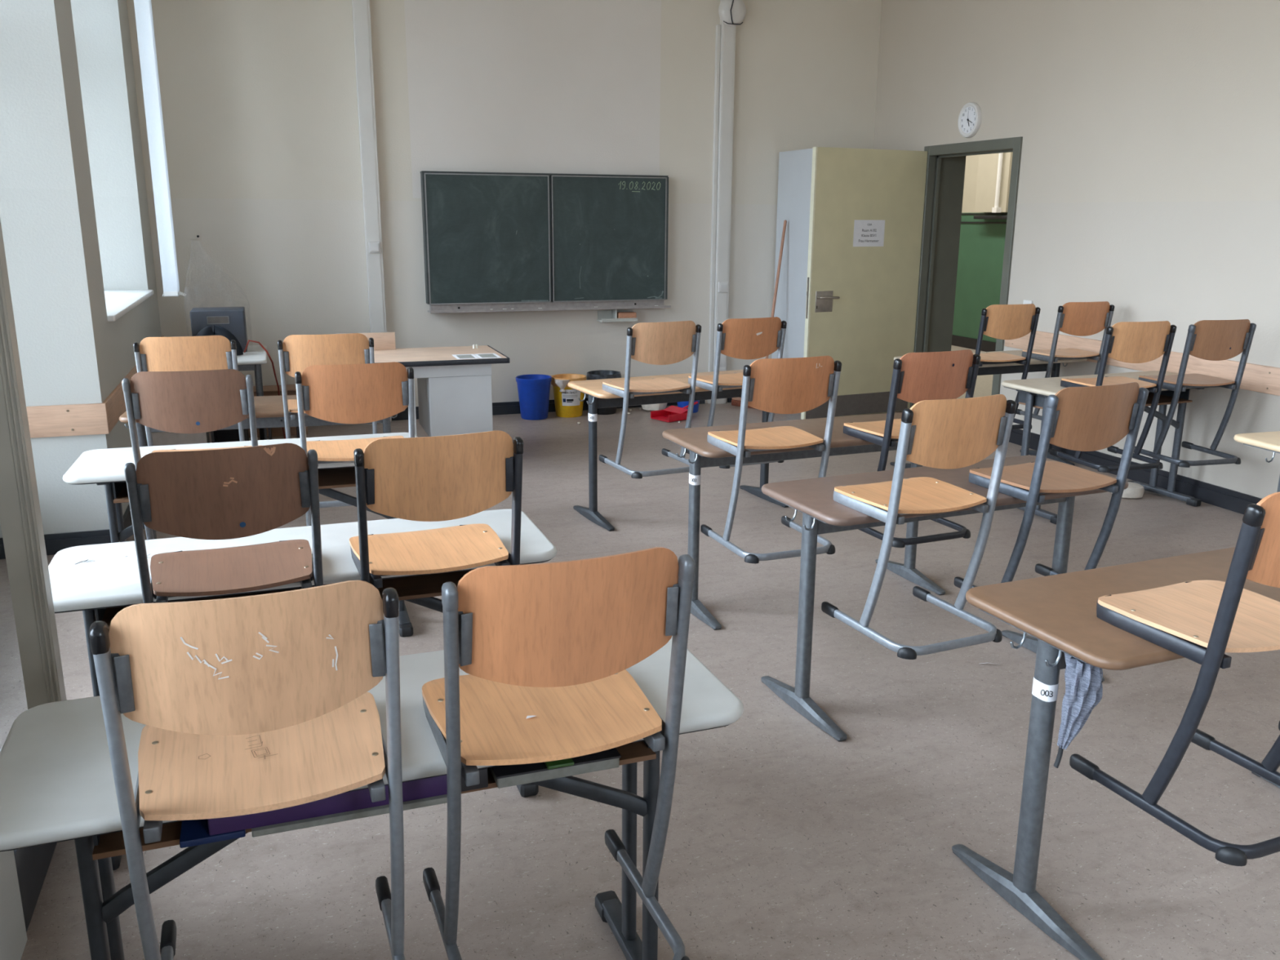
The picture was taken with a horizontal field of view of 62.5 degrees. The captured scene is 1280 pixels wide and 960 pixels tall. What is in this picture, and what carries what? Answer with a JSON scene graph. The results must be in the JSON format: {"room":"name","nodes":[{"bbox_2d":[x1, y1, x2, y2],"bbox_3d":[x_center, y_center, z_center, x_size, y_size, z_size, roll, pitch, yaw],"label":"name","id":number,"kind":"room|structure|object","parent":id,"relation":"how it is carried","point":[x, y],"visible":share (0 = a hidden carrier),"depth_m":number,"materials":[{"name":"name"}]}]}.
{"room":"classroom","nodes":[
{"label":"classroom","id":0,"kind":"room"},
{"bbox_2d":[0,0,161,959],"bbox_3d":[-1.921,-0.921,1.980,0.980,4.000,11.700,-4,15,-18],"label":"wall","id":1,"kind":"structure","parent":0,"point":[74,216],"depth_m":4.91,"materials":[{"name":"paint"}]},
{"bbox_2d":[0,218,66,751],"bbox_3d":[-2.219,-1.111,3.244,0.978,3.150,3.100,-4,15,-18],"label":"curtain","id":2,"kind":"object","parent":1,"relation":"in","point":[20,517],"depth_m":2.22,"materials":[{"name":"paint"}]},
{"bbox_2d":[0,503,132,933],"bbox_3d":[-1.817,0.879,2.617,0.643,0.200,11.381,-5,15,-20],"label":"baseboard","id":3,"kind":"structure","parent":1,"relation":"attached to","point":[32,864],"depth_m":2.59,"materials":[{"name":"stone"}]},
{"bbox_2d":[26,335,164,438],"bbox_3d":[-3.252,-0.622,6.312,0.498,0.147,3.010,-4,15,-18],"label":"trim","id":4,"kind":"structure","parent":1,"relation":"attached to","point":[91,419],"depth_m":4.97,"materials":[{"name":"brown wood"}]},
{"bbox_2d":[104,289,154,321],"bbox_3d":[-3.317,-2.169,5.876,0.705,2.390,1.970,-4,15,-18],"label":"windowsill","id":5,"kind":"structure","parent":1,"relation":"in","point":[118,303],"depth_m":6.30,"materials":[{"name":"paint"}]},
{"bbox_2d":[133,0,186,296],"bbox_3d":[-2.930,-2.226,6.063,0.284,2.401,1.850,-4,15,-18],"label":"window","id":6,"kind":"structure","parent":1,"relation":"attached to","point":[143,8],"depth_m":6.69,"materials":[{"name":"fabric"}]},
{"bbox_2d":[126,0,881,407],"bbox_3d":[-0.983,-2.528,8.414,7.030,4.000,0.250,-4,15,-18],"label":"wall","id":7,"kind":"structure","parent":0,"point":[259,98],"depth_m":8.13,"materials":[{"name":"paint"}]},
{"bbox_2d":[351,0,391,421],"bbox_3d":[-2.026,-2.404,7.894,0.122,4.000,0.088,-4,15,-18],"label":"duct","id":8,"kind":"object","parent":7,"relation":"attached to","point":[361,8],"visible":0.88,"depth_m":7.88,"materials":[{"name":"plastic"}]},
{"bbox_2d":[368,241,380,253],"bbox_3d":[-2.019,-1.770,8.021,0.084,0.084,0.022,-4,15,-18],"label":"clamp","id":9,"kind":"object","parent":8,"relation":"attached to","point":[374,246],"depth_m":8.01,"materials":[{"name":"plastic"}]},
{"bbox_2d":[420,170,671,313],"bbox_3d":[-0.713,-1.901,8.449,2.008,1.066,0.150,-4,15,-18],"label":"blackboard","id":10,"kind":"object","parent":7,"relation":"attached to","point":[494,242],"visible":1,"depth_m":8.41,"materials":[{"name":"metal"}]},
{"bbox_2d":[427,300,671,313],"bbox_3d":[-0.710,-1.415,8.573,1.995,0.063,0.150,-4,15,-18],"label":"chalk tray","id":11,"kind":"object","parent":10,"relation":"on","point":[435,306],"depth_m":8.49,"materials":[{"name":"grey metal"}]},
{"bbox_2d":[391,396,741,420],"bbox_3d":[-1.183,-0.587,8.687,4.900,0.100,0.020,-4,15,-18],"label":"baseboard","id":12,"kind":"structure","parent":7,"relation":"attached to","point":[508,407],"depth_m":8.71,"materials":[{"name":"stone"}]},
{"bbox_2d":[596,309,637,322],"bbox_3d":[-0.188,-1.372,8.778,0.315,0.100,0.130,-4,15,-18],"label":"shelf","id":13,"kind":"object","parent":7,"relation":"attached to","point":[604,316],"visible":0.84,"depth_m":8.77,"materials":[{"name":"plastic"}]},
{"bbox_2d":[617,311,636,318],"bbox_3d":[-0.116,-1.371,8.795,0.158,0.056,0.085,-4,15,-18],"label":"sponge","id":14,"kind":"object","parent":13,"relation":"on","point":[620,314],"visible":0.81,"depth_m":8.76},
{"bbox_2d":[707,0,736,404],"bbox_3d":[0.692,-2.613,8.797,0.155,4.000,0.086,-4,15,-18],"label":"duct","id":15,"kind":"object","parent":7,"relation":"attached to","point":[725,35],"visible":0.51,"depth_m":8.82,"materials":[{"name":"plastic"}]},
{"bbox_2d":[718,0,746,26],"bbox_3d":[0.754,-3.853,8.427,0.230,0.417,0.096,-4,15,-18],"label":"loudspeaker","id":16,"kind":"object","parent":15,"relation":"attached to","point":[731,13],"visible":1,"depth_m":8.44,"materials":[{"name":"plastic"}]},
{"bbox_2d":[0,345,1279,959],"bbox_3d":[1.483,0.108,6.432,10.070,0.120,17.600,-4,15,-18],"label":"floor","id":17,"kind":"structure","parent":0,"point":[786,839],"depth_m":2.96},
{"bbox_2d":[62,432,417,636],"bbox_3d":[-1.466,0.241,4.101,1.250,0.720,0.500,-4,15,-18],"label":"student desk","id":18,"kind":"object","parent":17,"relation":"on","point":[105,467],"visible":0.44,"depth_m":3.97,"materials":[{"name":"white laminate"}]},
{"bbox_2d":[121,368,262,539],"bbox_3d":[-1.532,-0.030,3.705,0.400,0.761,0.452,-3,15,-15],"label":"chair","id":19,"kind":"object","parent":18,"relation":"on","point":[188,402],"visible":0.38,"depth_m":3.49,"materials":[{"name":"brown wood"}]},
{"bbox_2d":[112,466,355,503],"bbox_3d":[-1.472,-0.036,4.056,0.970,0.099,0.321,-4,15,-18],"label":"shelf","id":20,"kind":"object","parent":18,"relation":"attached to","point":[337,477],"depth_m":4.05,"materials":[{"name":"wood"}]},
{"bbox_2d":[294,361,414,526],"bbox_3d":[-1.041,-0.072,3.883,0.400,0.761,0.452,-5,15,-19],"label":"chair","id":21,"kind":"object","parent":18,"relation":"on","point":[348,393],"visible":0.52,"depth_m":3.67,"materials":[{"name":"brown wood"}]},
{"bbox_2d":[236,345,266,439],"bbox_3d":[-2.824,-0.487,7.008,0.704,0.702,0.829,-4,15,-18],"label":"table","id":22,"kind":"object","parent":17,"relation":"on","point":[252,359],"visible":0.32,"depth_m":6.75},
{"bbox_2d":[189,306,248,351],"bbox_3d":[-2.821,-1.009,7.077,0.330,0.275,0.303,-4,15,-18],"label":"monitor","id":23,"kind":"object","parent":22,"relation":"on","point":[233,319],"visible":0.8,"depth_m":6.94,"materials":[{"name":"plastic"}]},
{"bbox_2d":[195,325,243,355],"bbox_3d":[-2.747,-0.904,6.826,0.321,0.194,0.161,-4,15,-18],"label":"bag","id":24,"kind":"object","parent":22,"relation":"on","point":[218,331],"visible":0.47,"depth_m":6.81,"materials":[{"name":"black fabric"}]},
{"bbox_2d":[244,339,285,439],"bbox_3d":[-2.442,-0.561,7.120,0.121,0.794,0.388,12,18,38],"label":"cable","id":25,"kind":"object","parent":22,"relation":"on","point":[260,344],"visible":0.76,"depth_m":6.99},
{"bbox_2d":[210,426,300,443],"bbox_3d":[-2.419,-0.208,6.671,0.520,0.330,0.280,-4,15,-18],"label":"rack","id":26,"kind":"object","parent":17,"relation":"on","point":[221,435],"visible":0.06,"depth_m":6.70,"materials":[{"name":"black metal"}]},
{"bbox_2d":[119,395,405,539],"bbox_3d":[-1.765,-0.011,5.100,1.255,0.720,0.515,-3,15,-14],"label":"student desk","id":27,"kind":"object","parent":17,"relation":"on","point":[269,412],"visible":0.21,"depth_m":5.00,"materials":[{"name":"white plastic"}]},
{"bbox_2d":[133,335,244,446],"bbox_3d":[-1.958,-0.273,4.662,0.400,0.761,0.452,-4,15,-16],"label":"chair","id":28,"kind":"object","parent":27,"relation":"on","point":[177,353],"visible":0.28,"depth_m":4.43,"materials":[{"name":"brown wood"}]},
{"bbox_2d":[277,333,377,507],"bbox_3d":[-1.401,-0.297,4.773,0.400,0.761,0.452,-4,15,-17],"label":"chair","id":29,"kind":"object","parent":27,"relation":"on","point":[297,353],"visible":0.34,"depth_m":4.55,"materials":[{"name":"brown wood"}]},
{"bbox_2d":[248,384,307,437],"bbox_3d":[-2.747,-0.515,7.862,0.510,0.343,0.260,-4,15,-18],"label":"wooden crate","id":30,"kind":"object","parent":17,"relation":"on","point":[268,390],"visible":0.24,"depth_m":7.78,"materials":[{"name":"wood"}]},
{"bbox_2d":[48,509,556,870],"bbox_3d":[-0.901,0.533,2.950,1.285,0.720,0.500,-5,15,-19],"label":"student desk","id":31,"kind":"object","parent":17,"relation":"on","point":[100,580],"visible":0.44,"depth_m":2.83,"materials":[{"name":"white laminate"}]},
{"bbox_2d":[124,443,323,603],"bbox_3d":[-0.983,0.260,2.563,0.400,0.761,0.452,-5,15,-21],"label":"chair","id":32,"kind":"object","parent":31,"relation":"on","point":[229,493],"visible":0.69,"depth_m":2.38,"materials":[{"name":"brown wood"}]},
{"bbox_2d":[94,569,471,632],"bbox_3d":[-0.907,0.256,2.905,1.036,0.099,0.321,-5,15,-19],"label":"shelf","id":33,"kind":"object","parent":31,"relation":"attached to","point":[424,585],"depth_m":2.90,"materials":[{"name":"metal"}]},
{"bbox_2d":[349,430,523,588],"bbox_3d":[-0.531,0.225,2.714,0.400,0.761,0.452,-5,15,-22],"label":"chair","id":34,"kind":"object","parent":31,"relation":"on","point":[437,478],"visible":0.72,"depth_m":2.53,"materials":[{"name":"brown wood"}]},
{"bbox_2d":[0,635,743,959],"bbox_3d":[-0.472,0.765,2.037,1.270,0.720,0.500,-5,15,-20],"label":"student desk","id":35,"kind":"object","parent":17,"relation":"on","point":[57,784],"visible":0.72,"depth_m":1.84,"materials":[{"name":"white plastic"}]},
{"bbox_2d":[179,818,245,848],"bbox_3d":[-0.742,0.558,1.842,0.104,0.012,0.262,-4,15,-18],"label":"folder","id":36,"kind":"object","parent":35,"relation":"on","point":[193,832],"visible":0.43,"depth_m":1.73,"materials":[{"name":"blue plastic"}]},
{"bbox_2d":[88,580,404,959],"bbox_3d":[-0.593,0.484,1.677,0.400,0.761,0.452,-5,15,-20],"label":"chair","id":37,"kind":"object","parent":35,"relation":"on","point":[262,703],"visible":1,"depth_m":1.51,"materials":[{"name":"brown wood"}]},
{"bbox_2d":[251,794,447,837],"bbox_3d":[-0.532,0.539,1.921,0.335,0.012,0.288,-4,15,-18],"label":"paper stack","id":38,"kind":"object","parent":35,"relation":"on","point":[436,800],"visible":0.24,"depth_m":1.79,"materials":[{"name":"paper"}]},
{"bbox_2d":[207,774,447,835],"bbox_3d":[-0.559,0.513,1.908,0.410,0.044,0.282,-4,15,-18],"label":"ring binder","id":39,"kind":"object","parent":38,"relation":"on","point":[433,786],"visible":0.13,"depth_m":1.78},
{"bbox_2d":[92,740,656,860],"bbox_3d":[-0.479,0.488,1.992,0.970,0.099,0.321,-5,15,-20],"label":"shelf","id":40,"kind":"object","parent":35,"relation":"attached to","point":[108,845],"depth_m":1.75,"materials":[{"name":"metal"}]},
{"bbox_2d":[461,768,488,791],"bbox_3d":[-0.341,0.508,1.997,0.059,0.038,0.251,-4,15,-18],"label":"book","id":41,"kind":"object","parent":35,"relation":"on","point":[483,775],"visible":0.19,"depth_m":1.89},
{"bbox_2d":[488,747,621,788],"bbox_3d":[-0.190,0.503,2.043,0.239,0.025,0.268,-4,15,-18],"label":"picture book","id":42,"kind":"object","parent":35,"relation":"on","point":[504,775],"visible":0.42,"depth_m":1.92,"materials":[{"name":"paper"}]},
{"bbox_2d":[543,758,573,768],"bbox_3d":[-0.185,0.490,2.026,0.050,0.006,0.250,-5,15,-19],"label":"book","id":43,"kind":"object","parent":42,"relation":"on","point":[568,762],"visible":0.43,"depth_m":1.92,"materials":[{"name":"green paper"}]},
{"bbox_2d":[422,546,695,959],"bbox_3d":[-0.159,0.448,1.834,0.400,0.761,0.452,-5,15,-21],"label":"chair","id":44,"kind":"object","parent":35,"relation":"on","point":[555,643],"visible":1,"depth_m":1.68,"materials":[{"name":"brown wood"}]},
{"bbox_2d":[305,345,509,436],"bbox_3d":[-1.625,-0.482,7.021,1.402,0.701,0.722,-4,15,-18],"label":"desk","id":45,"kind":"object","parent":17,"relation":"on","point":[455,395],"visible":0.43,"depth_m":6.85,"materials":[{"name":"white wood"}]},
{"bbox_2d":[346,332,395,350],"bbox_3d":[-1.858,-0.938,7.151,0.388,0.117,0.018,-4,15,-18],"label":"wooden board","id":46,"kind":"object","parent":45,"relation":"on","point":[382,340],"visible":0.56,"depth_m":7.18,"materials":[{"name":"brown wood"}]},
{"bbox_2d":[452,354,478,359],"bbox_3d":[-1.139,-0.805,6.879,0.140,0.001,0.235,-4,15,-18],"label":"paper sheet","id":47,"kind":"object","parent":45,"relation":"on","point":[456,356],"visible":1,"depth_m":6.88,"materials":[{"name":"white paper"}]},
{"bbox_2d":[474,353,501,358],"bbox_3d":[-1.000,-0.815,6.920,0.140,0.001,0.235,-4,15,-18],"label":"paper sheet","id":48,"kind":"object","parent":45,"relation":"on","point":[479,355],"visible":1,"depth_m":6.90,"materials":[{"name":"white paper"}]},
{"bbox_2d":[515,373,551,420],"bbox_3d":[-0.858,-0.669,8.540,0.290,0.335,0.290,-4,15,-18],"label":"waste bin","id":49,"kind":"object","parent":17,"relation":"on","point":[533,389],"visible":1,"depth_m":8.45,"materials":[{"name":"blue plastic"}]},
{"bbox_2d":[551,373,586,417],"bbox_3d":[-0.579,-0.688,8.643,0.294,0.325,0.326,-4,15,-18],"label":"waste bin","id":50,"kind":"object","parent":17,"relation":"on","point":[567,403],"visible":0.98,"depth_m":8.56,"materials":[{"name":"plastic"}]},
{"bbox_2d":[586,369,621,414],"bbox_3d":[-0.300,-0.727,8.777,0.287,0.338,0.286,-4,15,-18],"label":"waste bin","id":51,"kind":"object","parent":17,"relation":"on","point":[601,374],"visible":0.45,"depth_m":8.72,"materials":[{"name":"black plastic"}]},
{"bbox_2d":[641,403,666,411],"bbox_3d":[0.121,-0.692,8.901,0.231,0.216,0.230,9,17,31],"label":"sack","id":52,"kind":"object","parent":17,"relation":"on","point":[650,407],"visible":0.18,"depth_m":8.83,"materials":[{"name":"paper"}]},
{"bbox_2d":[650,401,697,422],"bbox_3d":[0.317,-0.565,8.600,0.410,0.110,0.230,-11,18,-38],"label":"dustpan","id":53,"kind":"object","parent":17,"relation":"on","point":[672,413],"visible":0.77,"depth_m":8.57,"materials":[{"name":"red plastic"}]},
{"bbox_2d":[568,369,788,531],"bbox_3d":[0.249,-0.195,5.885,1.235,0.720,0.515,-7,16,-26],"label":"student desk","id":54,"kind":"object","parent":17,"relation":"on","point":[598,397],"visible":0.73,"depth_m":5.68,"materials":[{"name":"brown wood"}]},
{"bbox_2d":[599,320,701,478],"bbox_3d":[0.053,-0.442,5.386,0.400,0.761,0.452,-6,16,-25],"label":"chair","id":55,"kind":"object","parent":54,"relation":"on","point":[665,343],"visible":0.9,"depth_m":5.23,"materials":[{"name":"brown wood"}]},
{"bbox_2d":[685,316,786,468],"bbox_3d":[0.508,-0.493,5.605,0.400,0.761,0.452,-6,16,-25],"label":"chair","id":56,"kind":"object","parent":54,"relation":"on","point":[736,338],"visible":0.62,"depth_m":5.41,"materials":[{"name":"brown wood"}]},
{"bbox_2d":[677,400,699,413],"bbox_3d":[0.408,-0.694,8.864,0.236,0.240,0.245,-4,15,-18],"label":"bucket","id":57,"kind":"object","parent":17,"relation":"on","point":[680,404],"visible":0.02,"depth_m":8.82,"materials":[{"name":"plastic"}]},
{"bbox_2d":[731,219,786,408],"bbox_3d":[1.105,-1.398,8.950,0.540,1.572,0.320,12,18,40],"label":"broom","id":58,"kind":"object","parent":17,"relation":"on","point":[736,401],"visible":0.45,"depth_m":8.91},
{"bbox_2d":[662,412,945,630],"bbox_3d":[0.739,0.142,4.553,1.235,0.720,0.515,-5,15,-22],"label":"student desk","id":59,"kind":"object","parent":17,"relation":"on","point":[703,454],"visible":0.61,"depth_m":4.38,"materials":[{"name":"metal"}]},
{"bbox_2d":[700,355,841,563],"bbox_3d":[0.510,-0.120,4.117,0.400,0.761,0.452,-5,15,-20],"label":"chair","id":60,"kind":"object","parent":59,"relation":"on","point":[794,385],"visible":0.98,"depth_m":3.96,"materials":[{"name":"brown wood"}]},
{"bbox_2d":[843,349,980,547],"bbox_3d":[1.096,-0.168,4.320,0.400,0.761,0.452,-6,15,-23],"label":"chair","id":61,"kind":"object","parent":59,"relation":"on","point":[917,377],"visible":0.62,"depth_m":4.13,"materials":[{"name":"brown wood"}]},
{"bbox_2d":[771,148,914,358],"bbox_3d":[1.710,-1.700,9.022,0.890,2.130,0.712,-4,15,-18],"label":"tall cabinet","id":62,"kind":"object","parent":17,"relation":"on","point":[795,166],"visible":0.05,"depth_m":8.84,"materials":[{"name":"metal"}]},
{"bbox_2d":[760,455,1128,741],"bbox_3d":[1.054,0.363,3.678,1.235,0.720,0.515,-6,15,-23],"label":"student desk","id":63,"kind":"object","parent":17,"relation":"on","point":[813,497],"visible":0.66,"depth_m":3.48,"materials":[{"name":"metal"}]},
{"bbox_2d":[821,394,1016,659],"bbox_3d":[0.864,0.093,3.272,0.400,0.761,0.452,-6,15,-24],"label":"chair","id":64,"kind":"object","parent":63,"relation":"on","point":[959,433],"visible":1,"depth_m":3.14,"materials":[{"name":"brown wood"}]},
{"bbox_2d":[954,382,1148,588],"bbox_3d":[1.373,0.035,3.518,0.400,0.761,0.452,-6,15,-23],"label":"chair","id":65,"kind":"object","parent":63,"relation":"on","point":[1089,418],"visible":0.8,"depth_m":3.37,"materials":[{"name":"beige wood"}]},
{"bbox_2d":[889,349,1087,468],"bbox_3d":[2.292,-0.449,6.948,1.235,0.720,0.515,-5,15,-22],"label":"student desk","id":66,"kind":"object","parent":17,"relation":"on","point":[1035,365],"visible":0.3,"depth_m":6.92,"materials":[{"name":"metal"}]},
{"bbox_2d":[973,303,1040,429],"bbox_3d":[2.184,-0.723,6.562,0.400,0.761,0.452,-4,15,-17],"label":"chair","id":67,"kind":"object","parent":66,"relation":"on","point":[1001,322],"visible":0.58,"depth_m":6.37,"materials":[{"name":"brown wood"}]},
{"bbox_2d":[1015,301,1115,420],"bbox_3d":[2.733,-0.775,6.785,0.400,0.761,0.452,-4,15,-16],"label":"chair","id":68,"kind":"object","parent":66,"relation":"on","point":[1073,318],"visible":0.78,"depth_m":6.60,"materials":[{"name":"brown wood"}]},
{"bbox_2d":[1001,370,1204,524],"bbox_3d":[2.639,-0.207,5.990,1.225,0.720,0.500,-6,15,-22],"label":"student desk","id":69,"kind":"object","parent":17,"relation":"on","point":[1033,393],"visible":0.45,"depth_m":6.01,"materials":[{"name":"grey plastic"}]},
{"bbox_2d":[1017,389,1192,408],"bbox_3d":[2.631,-0.484,5.945,0.970,0.099,0.321,-6,15,-22],"label":"shelf","id":70,"kind":"object","parent":69,"relation":"attached to","point":[1166,397],"depth_m":5.96,"materials":[{"name":"metal"}]},
{"bbox_2d":[1049,320,1177,472],"bbox_3d":[2.496,-0.469,5.558,0.400,0.761,0.452,-3,15,-15],"label":"chair","id":71,"kind":"object","parent":69,"relation":"on","point":[1130,342],"visible":0.85,"depth_m":5.39,"materials":[{"name":"brown wood"}]},
{"bbox_2d":[1133,319,1256,467],"bbox_3d":[2.971,-0.496,5.676,0.400,0.761,0.452,-3,15,-15],"label":"chair","id":72,"kind":"object","parent":69,"relation":"on","point":[1206,340],"visible":0.94,"depth_m":5.53,"materials":[{"name":"beige wood"}]},
{"bbox_2d":[951,546,1279,959],"bbox_3d":[1.436,0.620,2.663,1.235,0.720,0.515,-5,15,-22],"label":"student desk","id":73,"kind":"object","parent":17,"relation":"on","point":[1059,611],"visible":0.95,"depth_m":2.46,"materials":[{"name":"metal"}]},
{"bbox_2d":[1053,653,1102,768],"bbox_3d":[0.976,0.516,2.348,0.084,0.267,0.090,9,17,32],"label":"umbrella","id":74,"kind":"object","parent":73,"relation":"hanging from","point":[1083,684],"visible":0.96,"depth_m":2.32,"materials":[{"name":"grey fabric"}]},
{"bbox_2d":[1069,492,1279,866],"bbox_3d":[1.280,0.342,2.290,0.400,0.761,0.452,-5,15,-22],"label":"chair","id":75,"kind":"object","parent":73,"relation":"on","point":[1215,618],"visible":1,"depth_m":2.22,"materials":[{"name":"brown wood"}]},
{"bbox_2d":[1111,481,1144,498],"bbox_3d":[2.893,0.060,6.261,0.174,0.074,0.175,1,14,4],"label":"plastic tub","id":76,"kind":"object","parent":17,"relation":"on","point":[1134,491],"visible":0.54,"depth_m":6.19,"materials":[{"name":"white plastic"}]},
{"bbox_2d":[1233,431,1279,492],"bbox_3d":[3.145,0.175,4.478,1.235,0.720,0.515,-4,15,-16],"label":"student desk","id":77,"kind":"object","parent":17,"relation":"on","point":[1268,441],"visible":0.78,"depth_m":4.36,"materials":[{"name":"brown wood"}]},
{"bbox_2d":[952,155,1007,342],"bbox_3d":[3.458,-2.829,10.959,3.060,3.400,9.200,-4,15,-18],"label":"wall","id":78,"kind":"structure","parent":0,"point":[981,246],"depth_m":13.08,"materials":[{"name":"green paint"}]},
{"bbox_2d":[951,334,995,351],"bbox_3d":[4.698,-1.339,11.771,0.020,0.130,8.800,-4,15,-18],"label":"baseboard","id":79,"kind":"structure","parent":78,"relation":"attached to","point":[957,340],"depth_m":13.26,"materials":[{"name":"wood"}]},
{"bbox_2d":[960,213,1007,223],"bbox_3d":[4.711,-2.820,11.401,0.012,0.120,8.800,-4,15,-18],"label":"trim","id":80,"kind":"structure","parent":78,"relation":"attached to","point":[962,222],"depth_m":12.86,"materials":[{"name":"black wood"}]},
{"bbox_2d":[973,215,1007,219],"bbox_3d":[4.240,-3.113,12.496,0.148,0.043,0.750,-4,15,-18],"label":"ledge","id":81,"kind":"object","parent":78,"relation":"attached to","point":[993,217],"visible":0.57,"depth_m":12.48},
{"bbox_2d":[974,151,1013,212],"bbox_3d":[4.232,-4.033,12.359,0.140,1.735,0.590,-4,15,-18],"label":"cabinet","id":82,"kind":"object","parent":78,"relation":"attached to","point":[987,173],"depth_m":12.48,"materials":[{"name":"beige wood"}]},
{"bbox_2d":[991,152,1003,212],"bbox_3d":[4.189,-3.978,12.167,0.070,1.730,0.080,-4,15,-18],"label":"pipe","id":83,"kind":"object","parent":78,"relation":"attached to","point":[996,209],"visible":0.52,"depth_m":12.28,"materials":[{"name":"white metal"}]},
{"bbox_2d":[873,0,1279,498],"bbox_3d":[4.090,-1.383,3.974,0.340,4.000,11.700,-4,15,-18],"label":"wall","id":84,"kind":"structure","parent":0,"point":[1148,188],"depth_m":6.49,"materials":[{"name":"paint"}]},
{"bbox_2d":[800,146,927,419],"bbox_3d":[1.825,-1.554,8.476,1.107,2.115,0.110,-6,16,-25],"label":"door","id":85,"kind":"structure","parent":84,"relation":"in","point":[861,302],"depth_m":8.45,"materials":[{"name":"wood"}]},
{"bbox_2d":[853,219,884,246],"bbox_3d":[1.822,-1.961,8.384,0.300,0.206,0.002,-6,16,-25],"label":"paper notice","id":86,"kind":"object","parent":85,"relation":"attached to","point":[867,233],"visible":1,"depth_m":8.38,"materials":[{"name":"white paper"}]},
{"bbox_2d":[910,136,1022,408],"bbox_3d":[2.645,-1.518,8.270,0.358,2.155,1.190,-4,15,-18],"label":"trim","id":87,"kind":"structure","parent":84,"relation":"attached to","point":[945,163],"depth_m":8.62,"materials":[{"name":"grey metal"}]},
{"bbox_2d":[957,102,982,137],"bbox_3d":[2.477,-2.708,7.932,0.036,0.256,0.256,-4,15,-18],"label":"wall clock","id":88,"kind":"object","parent":84,"relation":"attached to","point":[970,117],"visible":1,"depth_m":7.91,"materials":[{"name":"plastic"}]},
{"bbox_2d":[1022,299,1032,304],"bbox_3d":[2.748,-1.230,7.485,0.018,0.090,0.090,-4,15,-18],"label":"light switch","id":89,"kind":"object","parent":84,"relation":"attached to","point":[1025,301],"visible":0.43,"depth_m":7.47,"materials":[{"name":"plastic"}]},
{"bbox_2d":[1008,428,1262,514],"bbox_3d":[4.233,0.750,3.463,0.020,0.112,9.680,-4,15,-18],"label":"baseboard","id":90,"kind":"structure","parent":84,"relation":"attached to","point":[1216,495],"depth_m":6.31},
{"bbox_2d":[1004,330,1279,395],"bbox_3d":[4.175,0.023,3.471,0.020,0.145,9.270,-4,15,-18],"label":"trim","id":91,"kind":"structure","parent":84,"relation":"attached to","point":[1256,378],"depth_m":6.19,"materials":[{"name":"brown wood"}]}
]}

